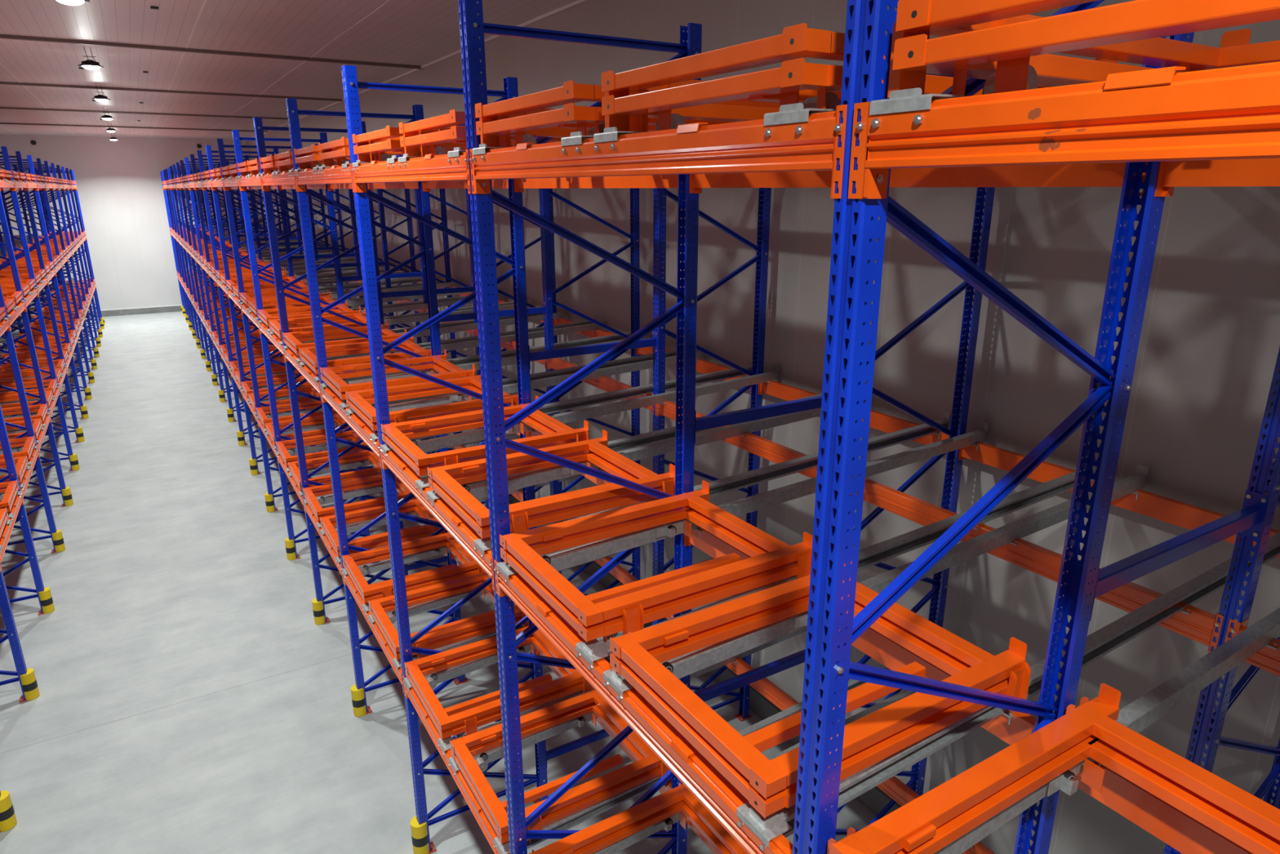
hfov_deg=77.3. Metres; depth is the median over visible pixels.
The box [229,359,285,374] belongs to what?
cart
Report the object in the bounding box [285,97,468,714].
frame
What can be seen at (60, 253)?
cart
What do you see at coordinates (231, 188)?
crossbar
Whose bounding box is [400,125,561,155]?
cart
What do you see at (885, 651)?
crossbar
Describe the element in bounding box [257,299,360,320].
cart
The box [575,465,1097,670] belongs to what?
rail
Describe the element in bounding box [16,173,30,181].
cart
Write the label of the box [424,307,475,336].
crossbar
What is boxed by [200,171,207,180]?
cart
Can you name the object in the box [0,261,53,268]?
cart
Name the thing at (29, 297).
crossbar
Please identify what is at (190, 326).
guard
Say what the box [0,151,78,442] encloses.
frame
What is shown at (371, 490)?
rail
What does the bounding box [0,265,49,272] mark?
cart
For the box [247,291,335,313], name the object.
cart
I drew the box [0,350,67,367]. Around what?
cart
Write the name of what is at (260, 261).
cart
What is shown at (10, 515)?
rail
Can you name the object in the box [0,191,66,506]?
frame
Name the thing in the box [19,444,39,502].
crossbar
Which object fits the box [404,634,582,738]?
cart
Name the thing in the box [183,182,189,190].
crossbar
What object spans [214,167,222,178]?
cart
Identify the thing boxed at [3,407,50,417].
rail
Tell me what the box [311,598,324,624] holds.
guard
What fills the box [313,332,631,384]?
rail
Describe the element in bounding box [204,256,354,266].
rail
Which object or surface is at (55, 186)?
crossbar
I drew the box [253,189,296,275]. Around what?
frame
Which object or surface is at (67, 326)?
cart
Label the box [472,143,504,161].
rail
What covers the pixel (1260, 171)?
crossbar
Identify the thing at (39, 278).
cart
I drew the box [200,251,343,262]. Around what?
rail
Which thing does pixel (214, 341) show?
crossbar
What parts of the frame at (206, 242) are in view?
post, post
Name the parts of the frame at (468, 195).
post, post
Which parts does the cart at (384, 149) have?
wheel plate, frame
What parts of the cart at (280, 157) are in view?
frame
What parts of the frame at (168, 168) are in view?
post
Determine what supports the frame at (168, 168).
on the floor
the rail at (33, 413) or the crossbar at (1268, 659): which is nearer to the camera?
the crossbar at (1268, 659)
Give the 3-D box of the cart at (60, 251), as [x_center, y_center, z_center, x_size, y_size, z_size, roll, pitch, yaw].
[-19.076,-5.499,25.360,1.400,0.248,1.124,-10,19,-30]
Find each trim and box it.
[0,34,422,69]
[0,63,75,136]
[0,81,342,101]
[0,106,288,119]
[0,122,267,132]
[33,305,177,315]
[150,0,207,137]
[198,0,390,139]
[244,0,587,141]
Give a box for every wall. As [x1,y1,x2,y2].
[0,133,253,315]
[246,0,1279,853]
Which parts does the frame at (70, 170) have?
post, post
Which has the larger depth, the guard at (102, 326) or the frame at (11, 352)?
the guard at (102, 326)
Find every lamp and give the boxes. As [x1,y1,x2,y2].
[56,0,89,5]
[77,47,103,69]
[91,85,110,102]
[99,107,114,119]
[106,123,116,132]
[108,133,117,141]
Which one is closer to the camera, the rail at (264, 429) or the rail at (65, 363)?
the rail at (264, 429)
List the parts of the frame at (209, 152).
post, post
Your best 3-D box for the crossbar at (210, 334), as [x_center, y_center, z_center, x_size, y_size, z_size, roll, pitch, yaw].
[-13.707,-2.967,25.555,0.082,0.215,2.573,-10,19,-30]
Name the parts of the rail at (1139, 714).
support plate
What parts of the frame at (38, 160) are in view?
post, post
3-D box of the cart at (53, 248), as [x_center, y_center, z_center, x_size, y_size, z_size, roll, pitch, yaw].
[-19.773,-5.823,26.452,1.400,0.248,1.124,-10,19,-30]
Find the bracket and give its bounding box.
[150,5,158,9]
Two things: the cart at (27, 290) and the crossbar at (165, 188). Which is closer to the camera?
the cart at (27, 290)
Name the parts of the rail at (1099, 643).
support plate, support plate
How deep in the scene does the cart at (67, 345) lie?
21.87 m
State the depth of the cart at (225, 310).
28.62 m
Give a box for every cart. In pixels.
[0,169,4,179]
[0,254,60,261]
[0,257,57,264]
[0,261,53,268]
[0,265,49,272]
[0,267,50,274]
[0,268,44,277]
[0,271,45,278]
[0,273,40,283]
[0,276,41,284]
[0,278,35,288]
[0,284,29,295]
[0,306,4,318]
[0,311,6,320]
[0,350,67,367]
[0,359,64,373]
[0,361,64,377]
[0,367,60,383]
[0,370,61,386]
[0,377,56,395]
[0,381,57,399]
[0,390,52,408]
[0,393,53,408]
[0,435,35,458]
[0,440,35,462]
[0,455,26,487]
[0,459,28,482]
[0,479,17,507]
[0,484,18,511]
[0,506,7,528]
[0,513,8,537]
[1,282,35,289]
[1,403,47,424]
[2,169,12,180]
[2,290,22,300]
[2,342,70,355]
[2,407,48,425]
[3,173,12,177]
[3,288,30,296]
[3,294,22,303]
[4,172,25,181]
[4,297,14,308]
[4,353,67,367]
[5,263,53,269]
[5,302,15,312]
[5,417,41,442]
[5,422,42,439]
[6,252,62,257]
[12,171,18,180]
[13,249,66,255]
[13,335,73,347]
[14,329,75,340]
[15,337,73,350]
[15,345,71,357]
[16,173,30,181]
[17,244,70,250]
[17,247,68,253]
[18,173,35,182]
[22,323,77,333]
[24,332,75,342]
[29,175,44,182]
[29,318,79,327]
[31,308,83,316]
[31,313,81,321]
[31,320,79,329]
[31,326,78,335]
[34,315,82,324]
[42,311,84,318]
[185,240,229,244]
[186,242,229,246]
[189,244,231,248]
[191,246,232,251]
[194,247,245,254]
[194,299,228,307]
[196,248,247,256]
[196,302,239,311]
[199,307,240,316]
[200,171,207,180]
[200,253,248,262]
[200,310,241,317]
[202,311,242,321]
[202,314,242,321]
[203,253,258,262]
[204,169,210,180]
[204,317,252,327]
[205,319,242,327]
[206,257,268,268]
[207,265,263,270]
[208,321,254,333]
[208,324,253,333]
[209,168,231,179]
[210,173,217,177]
[210,260,271,272]
[211,268,269,274]
[211,328,260,337]
[212,329,258,340]
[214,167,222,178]
[215,172,231,176]
[215,267,284,277]
[215,270,272,279]
[215,333,269,345]
[215,336,260,347]
[219,340,276,352]
[220,268,288,283]
[220,275,284,284]
[220,343,273,355]
[221,165,231,177]
[222,170,238,176]
[223,347,284,364]
[224,351,277,364]
[226,273,303,288]
[226,280,297,290]
[228,163,237,177]
[229,168,249,176]
[229,355,284,373]
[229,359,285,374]
[231,278,307,296]
[232,285,306,297]
[234,365,299,384]
[235,368,287,384]
[237,160,259,176]
[237,166,260,176]
[239,288,328,303]
[240,292,321,306]
[240,375,311,395]
[241,378,310,397]
[247,158,276,174]
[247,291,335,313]
[248,164,273,173]
[248,299,334,315]
[248,386,320,410]
[248,389,315,410]
[256,400,337,422]
[256,403,335,426]
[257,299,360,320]
[257,308,354,326]
[259,154,293,173]
[260,161,290,172]
[265,413,352,439]
[265,417,350,444]
[268,308,366,337]
[269,318,367,338]
[274,150,315,171]
[275,158,325,171]
[275,430,368,461]
[276,435,364,466]
[282,320,406,352]
[283,331,386,355]
[288,449,381,486]
[288,453,382,490]
[293,144,342,168]
[294,153,350,168]
[298,336,431,373]
[299,344,425,374]
[302,474,417,515]
[303,479,412,520]
[317,136,377,165]
[319,147,398,166]
[320,349,475,397]
[320,361,463,399]
[320,498,445,553]
[320,504,441,556]
[342,532,484,597]
[342,539,478,603]
[345,374,521,431]
[346,383,511,431]
[351,125,430,161]
[353,138,466,162]
[368,571,528,658]
[368,579,522,659]
[380,395,589,466]
[382,413,576,476]
[398,109,511,156]
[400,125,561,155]
[404,626,594,735]
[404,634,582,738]
[426,429,675,533]
[427,449,662,538]
[449,688,669,842]
[450,702,660,844]
[475,80,779,146]
[475,102,735,147]
[499,480,813,635]
[500,505,797,642]
[528,782,748,853]
[572,800,731,853]
[601,22,1117,131]
[601,57,1048,132]
[609,560,1031,799]
[609,594,1009,817]
[826,682,1279,853]
[887,0,1279,97]
[892,0,1279,97]
[893,734,1279,853]
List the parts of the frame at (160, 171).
post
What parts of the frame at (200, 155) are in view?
post, post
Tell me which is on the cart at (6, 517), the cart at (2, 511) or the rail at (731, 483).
the cart at (2, 511)
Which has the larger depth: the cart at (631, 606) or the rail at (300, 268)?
the rail at (300, 268)
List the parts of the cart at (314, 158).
frame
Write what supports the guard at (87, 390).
on the floor
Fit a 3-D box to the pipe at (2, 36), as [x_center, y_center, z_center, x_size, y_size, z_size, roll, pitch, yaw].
[-9.895,-6.824,14.208,12.200,0.055,0.100,-10,19,-30]
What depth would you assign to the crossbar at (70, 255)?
27.38 m
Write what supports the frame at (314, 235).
on the floor
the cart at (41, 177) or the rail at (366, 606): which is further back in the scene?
the cart at (41, 177)
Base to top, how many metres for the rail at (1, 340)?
0.306 m
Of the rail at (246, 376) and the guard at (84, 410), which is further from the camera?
the guard at (84, 410)
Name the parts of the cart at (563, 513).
wheel plate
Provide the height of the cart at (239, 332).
0.147 m
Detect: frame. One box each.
[0,146,73,471]
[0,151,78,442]
[0,155,83,419]
[0,158,88,399]
[0,160,92,383]
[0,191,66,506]
[0,284,57,553]
[0,404,50,615]
[0,570,35,702]
[4,163,93,369]
[13,164,95,357]
[24,166,97,346]
[28,168,99,337]
[35,168,101,328]
[37,169,102,320]
[160,171,194,306]
[160,171,201,311]
[162,169,197,319]
[164,168,213,330]
[166,167,217,338]
[169,166,224,347]
[172,164,226,358]
[175,162,238,371]
[179,160,240,385]
[184,157,266,401]
[190,154,279,422]
[196,150,291,445]
[205,145,311,475]
[216,138,323,511]
[231,129,369,559]
[233,190,264,227]
[235,189,258,226]
[235,189,263,227]
[250,189,281,233]
[253,117,408,622]
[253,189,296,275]
[257,189,302,241]
[275,214,302,240]
[283,189,334,299]
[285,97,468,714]
[291,188,355,372]
[307,189,355,298]
[324,188,388,316]
[341,65,548,853]
[347,188,429,439]
[377,188,462,453]
[414,188,505,503]
[457,0,702,853]
[463,125,563,521]
[538,187,640,595]
[652,187,771,725]
[792,0,1194,853]
[822,73,995,850]
[1164,346,1279,853]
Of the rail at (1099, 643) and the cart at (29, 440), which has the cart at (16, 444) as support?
the cart at (29, 440)
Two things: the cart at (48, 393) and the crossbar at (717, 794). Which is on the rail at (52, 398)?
the cart at (48, 393)
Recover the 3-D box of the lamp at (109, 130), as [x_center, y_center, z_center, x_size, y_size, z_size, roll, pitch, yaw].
[-20.734,-11.735,31.330,0.328,0.381,0.328,4,17,13]
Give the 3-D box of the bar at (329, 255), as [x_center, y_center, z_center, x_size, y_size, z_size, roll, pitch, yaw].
[-7.222,-3.900,18.280,1.385,0.220,0.096,-10,19,-30]
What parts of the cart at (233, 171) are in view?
frame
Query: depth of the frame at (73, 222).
32.57 m
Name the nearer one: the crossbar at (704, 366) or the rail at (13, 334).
the crossbar at (704, 366)
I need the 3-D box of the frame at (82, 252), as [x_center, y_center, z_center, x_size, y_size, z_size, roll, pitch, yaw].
[-24.829,-7.401,34.618,1.440,7.236,0.140,-10,19,-30]
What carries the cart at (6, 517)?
on the rail
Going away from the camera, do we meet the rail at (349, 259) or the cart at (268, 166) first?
the cart at (268, 166)
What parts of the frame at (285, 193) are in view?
post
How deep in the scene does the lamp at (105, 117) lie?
25.81 m
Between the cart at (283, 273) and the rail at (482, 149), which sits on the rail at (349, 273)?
the cart at (283, 273)
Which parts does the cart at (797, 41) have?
frame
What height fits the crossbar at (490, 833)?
0.215 m
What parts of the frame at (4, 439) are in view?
foot plate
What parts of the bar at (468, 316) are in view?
plate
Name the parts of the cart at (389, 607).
wheel plate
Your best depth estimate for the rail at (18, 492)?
11.88 m
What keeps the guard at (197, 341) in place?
on the floor
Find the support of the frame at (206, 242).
on the floor
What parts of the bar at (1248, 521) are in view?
plate, plate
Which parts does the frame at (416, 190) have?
post, post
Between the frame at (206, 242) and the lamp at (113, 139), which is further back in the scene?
the lamp at (113, 139)
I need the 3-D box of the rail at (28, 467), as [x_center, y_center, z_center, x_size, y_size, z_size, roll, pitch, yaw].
[-11.729,0.921,11.930,4.255,0.308,0.170,-10,19,-30]
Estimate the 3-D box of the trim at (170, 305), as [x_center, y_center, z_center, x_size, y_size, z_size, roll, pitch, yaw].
[-26.462,-6.351,42.640,12.200,0.025,0.035,-10,19,-30]
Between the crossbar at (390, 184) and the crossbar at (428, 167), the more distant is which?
the crossbar at (390, 184)
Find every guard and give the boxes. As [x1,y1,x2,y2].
[0,790,17,831]
[19,667,39,700]
[38,586,54,613]
[51,529,65,551]
[62,486,73,506]
[69,453,79,470]
[75,426,84,442]
[80,404,88,418]
[84,386,92,399]
[88,371,94,383]
[90,358,97,368]
[93,346,99,357]
[95,337,101,346]
[97,328,102,337]
[99,320,104,328]
[182,308,186,315]
[185,315,189,322]
[187,321,192,329]
[191,329,196,338]
[195,338,200,347]
[200,348,205,359]
[204,360,211,371]
[211,373,217,385]
[217,389,225,402]
[226,408,234,422]
[236,430,244,445]
[248,457,257,475]
[264,492,274,511]
[284,537,296,559]
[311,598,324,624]
[351,684,366,716]
[410,815,429,853]
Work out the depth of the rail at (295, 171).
8.12 m
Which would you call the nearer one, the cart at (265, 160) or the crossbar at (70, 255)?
the cart at (265, 160)
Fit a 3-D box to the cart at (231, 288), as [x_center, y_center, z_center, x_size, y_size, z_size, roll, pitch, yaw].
[-8.092,-3.009,17.212,1.334,0.147,1.060,-10,19,-30]
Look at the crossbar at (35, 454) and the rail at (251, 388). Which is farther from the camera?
the rail at (251, 388)
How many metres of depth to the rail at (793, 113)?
2.07 m
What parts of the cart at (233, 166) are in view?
frame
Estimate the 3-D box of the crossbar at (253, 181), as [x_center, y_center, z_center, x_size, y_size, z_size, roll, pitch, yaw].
[-5.581,-3.504,11.507,0.093,0.215,2.573,-10,19,-30]
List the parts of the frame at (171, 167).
post, post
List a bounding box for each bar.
[223,226,263,230]
[238,230,267,233]
[239,233,284,237]
[253,234,297,241]
[260,241,302,247]
[278,244,333,252]
[291,250,355,259]
[315,257,385,268]
[342,267,422,285]
[342,465,373,472]
[381,281,474,302]
[406,555,448,573]
[439,300,546,328]
[528,330,657,369]
[546,728,609,760]
[693,648,805,701]
[694,395,822,443]
[1069,489,1270,621]
[1163,848,1172,853]
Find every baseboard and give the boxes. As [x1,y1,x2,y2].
[84,305,190,318]
[429,436,902,817]
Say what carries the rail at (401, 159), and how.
attached to the crossbar
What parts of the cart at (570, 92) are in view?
frame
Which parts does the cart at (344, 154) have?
frame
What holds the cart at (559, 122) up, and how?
on the rail at (482, 149)
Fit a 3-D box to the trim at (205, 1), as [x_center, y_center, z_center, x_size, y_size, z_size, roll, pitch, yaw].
[-10.041,-7.801,17.402,0.040,0.008,57.750,-10,19,-30]
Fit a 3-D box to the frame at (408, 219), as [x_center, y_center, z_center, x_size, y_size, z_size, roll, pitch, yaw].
[-6.040,-2.889,19.334,1.440,7.236,0.140,-10,19,-30]
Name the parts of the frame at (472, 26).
post, post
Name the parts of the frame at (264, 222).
post, post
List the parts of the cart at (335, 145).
frame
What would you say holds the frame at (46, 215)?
on the floor
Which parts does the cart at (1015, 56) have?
wheel plate, wheel plate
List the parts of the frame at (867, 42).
post, post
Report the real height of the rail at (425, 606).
0.308 m
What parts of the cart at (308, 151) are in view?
frame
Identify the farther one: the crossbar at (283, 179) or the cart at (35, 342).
the cart at (35, 342)
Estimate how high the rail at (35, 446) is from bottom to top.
0.308 m
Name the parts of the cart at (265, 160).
frame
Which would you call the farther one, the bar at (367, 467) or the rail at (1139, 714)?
the bar at (367, 467)
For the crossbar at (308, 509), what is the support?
attached to the frame at (293, 113)
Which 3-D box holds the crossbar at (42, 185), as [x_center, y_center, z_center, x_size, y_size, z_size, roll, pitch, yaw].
[-16.817,-6.740,22.452,0.082,0.215,2.573,-10,19,-30]
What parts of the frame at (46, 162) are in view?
post, post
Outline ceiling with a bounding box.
[0,0,576,140]
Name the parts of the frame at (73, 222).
post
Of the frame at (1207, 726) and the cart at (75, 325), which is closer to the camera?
the frame at (1207, 726)
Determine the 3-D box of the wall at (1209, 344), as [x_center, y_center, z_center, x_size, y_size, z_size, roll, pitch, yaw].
[-6.123,-4.237,20.960,0.200,8.890,58.150,-10,19,-30]
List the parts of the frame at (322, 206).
post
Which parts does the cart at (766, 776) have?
plate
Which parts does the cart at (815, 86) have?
wheel plate, wheel plate, wheel plate, wheel plate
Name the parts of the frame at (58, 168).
post, post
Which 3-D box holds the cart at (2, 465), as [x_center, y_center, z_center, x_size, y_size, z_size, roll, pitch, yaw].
[-10.241,0.838,12.256,1.334,0.167,1.060,-10,19,-30]
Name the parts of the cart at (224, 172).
frame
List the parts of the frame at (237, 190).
post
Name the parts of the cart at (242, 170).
frame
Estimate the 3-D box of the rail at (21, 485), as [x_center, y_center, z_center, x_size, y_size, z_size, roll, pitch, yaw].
[-11.228,1.154,11.145,4.255,0.308,0.170,-10,19,-30]
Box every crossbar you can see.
[0,180,16,191]
[0,319,10,337]
[0,489,23,568]
[8,302,26,329]
[13,180,28,191]
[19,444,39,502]
[24,288,39,309]
[26,182,38,191]
[35,413,51,455]
[36,182,46,191]
[36,277,48,294]
[38,185,199,301]
[45,183,53,191]
[46,268,56,284]
[48,387,60,420]
[52,183,59,190]
[54,262,62,273]
[57,367,67,393]
[58,184,64,190]
[61,256,67,266]
[63,184,68,190]
[65,350,73,373]
[66,250,72,262]
[71,246,76,253]
[71,336,77,355]
[75,324,81,342]
[80,315,85,329]
[84,306,88,319]
[175,183,180,190]
[179,183,184,190]
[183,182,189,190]
[185,246,191,257]
[188,182,195,190]
[190,251,195,259]
[194,181,202,190]
[195,256,201,266]
[200,262,208,275]
[200,315,206,328]
[201,180,212,190]
[205,326,213,341]
[207,268,217,283]
[210,179,224,191]
[213,337,221,355]
[216,278,227,294]
[220,352,231,373]
[222,176,239,191]
[226,289,241,311]
[230,186,238,190]
[230,369,243,397]
[237,173,262,191]
[240,302,259,329]
[242,391,257,423]
[249,186,262,190]
[256,417,277,458]
[257,320,284,359]
[260,169,297,191]
[270,185,278,189]
[275,453,304,509]
[279,185,295,190]
[282,347,321,400]
[293,163,354,192]
[302,497,343,582]
[306,184,325,189]
[319,382,382,466]
[327,183,352,191]
[341,567,404,693]
[351,149,471,193]
[367,182,418,191]
[379,443,494,591]
[394,298,424,312]
[402,675,509,853]
[422,179,511,191]
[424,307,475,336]
[447,433,465,449]
[448,285,471,296]
[450,551,494,604]
[469,104,847,198]
[475,328,546,368]
[493,559,792,853]
[497,299,543,322]
[511,490,525,502]
[513,174,685,192]
[524,428,680,539]
[535,648,675,793]
[546,357,653,413]
[553,317,631,350]
[553,520,639,584]
[635,346,755,392]
[654,400,817,478]
[665,612,801,711]
[684,526,1043,745]
[685,817,719,853]
[688,161,1147,195]
[758,380,958,455]
[831,722,995,853]
[848,62,1279,199]
[849,477,1223,652]
[958,441,1279,558]
[1074,760,1252,853]
[1154,158,1279,196]
[1224,618,1279,676]
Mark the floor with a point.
(193, 699)
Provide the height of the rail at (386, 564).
0.308 m
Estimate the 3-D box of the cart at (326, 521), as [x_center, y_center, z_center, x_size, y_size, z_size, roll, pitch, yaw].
[-3.328,1.266,10.436,1.400,0.248,1.124,-10,19,-30]
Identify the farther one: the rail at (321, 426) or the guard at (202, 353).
the guard at (202, 353)
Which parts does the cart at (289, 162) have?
frame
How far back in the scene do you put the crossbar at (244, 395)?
16.89 m
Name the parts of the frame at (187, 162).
post, post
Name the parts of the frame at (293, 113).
post, foot plate, post, foot plate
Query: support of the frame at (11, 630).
on the floor
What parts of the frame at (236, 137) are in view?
post, post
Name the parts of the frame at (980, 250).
post, post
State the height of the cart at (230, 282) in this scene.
0.248 m
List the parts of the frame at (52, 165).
post, post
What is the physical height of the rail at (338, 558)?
0.308 m
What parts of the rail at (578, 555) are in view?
support plate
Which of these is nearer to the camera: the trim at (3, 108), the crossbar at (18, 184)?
the crossbar at (18, 184)
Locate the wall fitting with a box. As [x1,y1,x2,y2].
[31,140,35,145]
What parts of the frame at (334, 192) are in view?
post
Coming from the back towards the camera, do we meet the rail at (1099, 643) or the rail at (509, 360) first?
the rail at (509, 360)
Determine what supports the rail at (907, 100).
attached to the crossbar
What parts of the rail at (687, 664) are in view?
support plate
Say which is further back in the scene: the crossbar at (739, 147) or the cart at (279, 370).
the cart at (279, 370)
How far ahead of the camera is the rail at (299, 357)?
20.62 m
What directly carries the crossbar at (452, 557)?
attached to the frame at (351, 86)
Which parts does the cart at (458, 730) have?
wheel plate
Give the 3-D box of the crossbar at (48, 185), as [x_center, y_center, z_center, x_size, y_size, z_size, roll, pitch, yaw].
[-18.174,-7.371,24.578,0.082,0.215,2.573,-10,19,-30]
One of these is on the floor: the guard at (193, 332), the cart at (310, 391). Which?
the guard at (193, 332)
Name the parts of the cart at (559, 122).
wheel plate, wheel plate, wheel plate, wheel plate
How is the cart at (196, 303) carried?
on the cart
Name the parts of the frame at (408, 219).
post, post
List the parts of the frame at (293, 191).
post, post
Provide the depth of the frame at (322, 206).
27.53 m
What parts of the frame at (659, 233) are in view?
post, foot plate, post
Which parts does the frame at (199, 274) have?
post, post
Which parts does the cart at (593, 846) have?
wheel plate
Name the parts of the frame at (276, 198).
post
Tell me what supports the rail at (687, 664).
attached to the crossbar at (1175, 512)
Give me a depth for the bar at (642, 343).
7.58 m
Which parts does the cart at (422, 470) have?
wheel plate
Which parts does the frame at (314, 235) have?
post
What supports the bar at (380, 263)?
attached to the frame at (221, 146)
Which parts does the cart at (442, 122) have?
frame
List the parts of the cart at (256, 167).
frame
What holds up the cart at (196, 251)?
on the cart
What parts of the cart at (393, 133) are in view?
frame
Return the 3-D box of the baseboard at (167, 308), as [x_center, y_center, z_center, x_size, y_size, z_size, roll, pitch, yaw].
[-26.456,-6.187,42.678,12.200,0.310,0.060,-10,19,-30]
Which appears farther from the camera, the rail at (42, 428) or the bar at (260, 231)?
the bar at (260, 231)
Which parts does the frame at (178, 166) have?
post, post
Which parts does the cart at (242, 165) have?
frame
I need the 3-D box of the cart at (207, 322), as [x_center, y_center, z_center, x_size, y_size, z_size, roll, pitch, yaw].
[-13.487,-3.456,26.354,1.400,0.248,1.124,-10,19,-30]
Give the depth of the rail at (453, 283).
16.67 m
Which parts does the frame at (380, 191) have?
post, post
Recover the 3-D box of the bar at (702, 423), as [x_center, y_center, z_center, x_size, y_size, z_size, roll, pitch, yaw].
[0.920,-0.115,5.523,1.385,0.220,0.096,-10,19,-30]
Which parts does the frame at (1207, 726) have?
post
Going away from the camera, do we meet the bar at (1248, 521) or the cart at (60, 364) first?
the bar at (1248, 521)
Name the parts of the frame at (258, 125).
post, post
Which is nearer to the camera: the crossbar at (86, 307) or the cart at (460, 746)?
the cart at (460, 746)
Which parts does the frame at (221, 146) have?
post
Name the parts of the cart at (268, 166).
frame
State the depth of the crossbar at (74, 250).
29.62 m
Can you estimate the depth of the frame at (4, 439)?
12.17 m
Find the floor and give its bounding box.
[0,310,875,853]
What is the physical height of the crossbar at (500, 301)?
0.215 m
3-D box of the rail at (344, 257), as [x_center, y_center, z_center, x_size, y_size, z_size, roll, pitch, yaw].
[-10.021,-4.707,22.894,4.246,0.306,0.170,-10,19,-30]
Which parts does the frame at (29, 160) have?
post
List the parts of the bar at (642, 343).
plate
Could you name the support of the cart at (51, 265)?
on the rail
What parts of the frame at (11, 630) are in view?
foot plate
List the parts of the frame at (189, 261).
post, post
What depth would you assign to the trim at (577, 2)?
15.23 m
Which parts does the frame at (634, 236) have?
post, post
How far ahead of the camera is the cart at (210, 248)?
26.88 m
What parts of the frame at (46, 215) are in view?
post, post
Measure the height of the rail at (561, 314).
0.308 m
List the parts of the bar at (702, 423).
plate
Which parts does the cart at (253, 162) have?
frame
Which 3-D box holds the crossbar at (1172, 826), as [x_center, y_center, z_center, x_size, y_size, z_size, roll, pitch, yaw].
[2.338,1.615,2.182,0.093,0.215,2.573,-10,19,-30]
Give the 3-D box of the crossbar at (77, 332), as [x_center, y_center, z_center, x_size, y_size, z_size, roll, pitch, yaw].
[-18.163,-3.049,25.867,0.082,0.215,2.573,-10,19,-30]
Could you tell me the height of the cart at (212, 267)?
0.248 m
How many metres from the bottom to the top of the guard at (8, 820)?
0.371 m
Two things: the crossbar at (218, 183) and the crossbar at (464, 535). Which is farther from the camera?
the crossbar at (218, 183)
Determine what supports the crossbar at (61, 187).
attached to the frame at (52, 165)
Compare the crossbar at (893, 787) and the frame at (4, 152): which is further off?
the frame at (4, 152)
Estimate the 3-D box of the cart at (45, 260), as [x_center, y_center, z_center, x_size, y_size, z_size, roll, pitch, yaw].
[-17.059,-4.561,22.200,1.400,0.248,1.124,-10,19,-30]
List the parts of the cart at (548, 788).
wheel plate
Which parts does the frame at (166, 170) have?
post, post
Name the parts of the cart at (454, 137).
wheel plate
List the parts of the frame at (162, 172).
post, post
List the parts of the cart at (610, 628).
wheel plate, wheel plate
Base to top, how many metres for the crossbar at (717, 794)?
0.215 m
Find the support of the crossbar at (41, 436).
attached to the frame at (11, 352)
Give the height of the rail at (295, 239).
0.306 m
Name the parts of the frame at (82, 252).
post, post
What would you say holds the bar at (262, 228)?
attached to the frame at (189, 261)
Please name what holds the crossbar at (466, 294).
attached to the frame at (416, 190)
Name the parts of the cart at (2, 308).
frame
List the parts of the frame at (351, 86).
post, foot plate, post, foot plate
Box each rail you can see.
[0,335,76,342]
[0,373,63,380]
[0,382,59,391]
[0,395,55,403]
[0,397,54,404]
[0,440,39,450]
[0,445,38,454]
[0,465,31,475]
[0,483,25,493]
[0,490,22,502]
[3,328,79,336]
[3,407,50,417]
[4,363,66,370]
[4,412,49,418]
[4,519,12,527]
[6,423,45,431]
[7,426,44,434]
[8,512,14,519]
[185,239,302,247]
[189,242,317,252]
[191,244,324,254]
[195,251,285,256]
[197,249,331,259]
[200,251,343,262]
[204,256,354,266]
[206,257,355,269]
[207,257,360,270]
[210,260,360,273]
[211,259,379,274]
[214,266,346,277]
[216,261,392,279]
[219,266,393,283]
[221,266,405,284]
[223,354,262,359]
[225,267,417,288]
[226,271,416,291]
[228,356,299,368]
[231,276,421,295]
[232,274,438,298]
[234,371,286,377]
[235,372,286,379]
[238,280,452,302]
[240,278,457,306]
[240,366,390,389]
[241,382,298,392]
[246,293,468,313]
[247,394,299,401]
[248,291,471,315]
[248,393,311,404]
[254,399,346,415]
[255,295,467,322]
[256,383,464,419]
[257,294,503,325]
[262,249,346,257]
[263,422,324,433]
[266,302,514,334]
[266,421,338,437]
[269,298,531,337]
[273,431,377,451]
[276,439,352,457]
[279,313,542,347]
[283,308,565,351]
[285,461,353,474]
[288,433,516,479]
[294,167,307,175]
[295,315,594,364]
[299,317,603,368]
[303,475,430,506]
[312,164,324,174]
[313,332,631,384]
[316,519,373,530]
[318,164,331,173]
[320,332,650,391]
[320,474,581,537]
[335,533,439,565]
[339,349,683,412]
[341,161,350,172]
[342,514,586,577]
[345,345,706,418]
[352,160,368,171]
[362,542,588,614]
[368,537,669,626]
[369,359,755,444]
[380,364,777,456]
[386,155,398,168]
[392,557,713,671]
[398,153,420,167]
[404,642,537,692]
[415,393,822,493]
[426,400,865,506]
[437,688,595,755]
[447,146,465,163]
[448,626,807,775]
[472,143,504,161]
[473,411,950,557]
[493,664,891,853]
[496,421,988,582]
[560,131,593,154]
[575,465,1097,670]
[591,689,916,853]
[593,126,641,151]
[603,464,1149,700]
[736,531,1279,850]
[763,102,835,137]
[869,87,962,128]
[933,607,1279,853]
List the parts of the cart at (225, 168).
frame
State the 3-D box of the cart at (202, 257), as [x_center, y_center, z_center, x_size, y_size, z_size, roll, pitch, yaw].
[-12.135,-4.986,23.584,1.400,0.248,1.124,-10,19,-30]
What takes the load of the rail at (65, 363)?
on the crossbar
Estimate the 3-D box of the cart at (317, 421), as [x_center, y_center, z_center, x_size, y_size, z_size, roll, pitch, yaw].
[-6.069,0.099,14.699,1.334,0.167,1.060,-10,19,-30]
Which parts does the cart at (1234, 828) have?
wheel plate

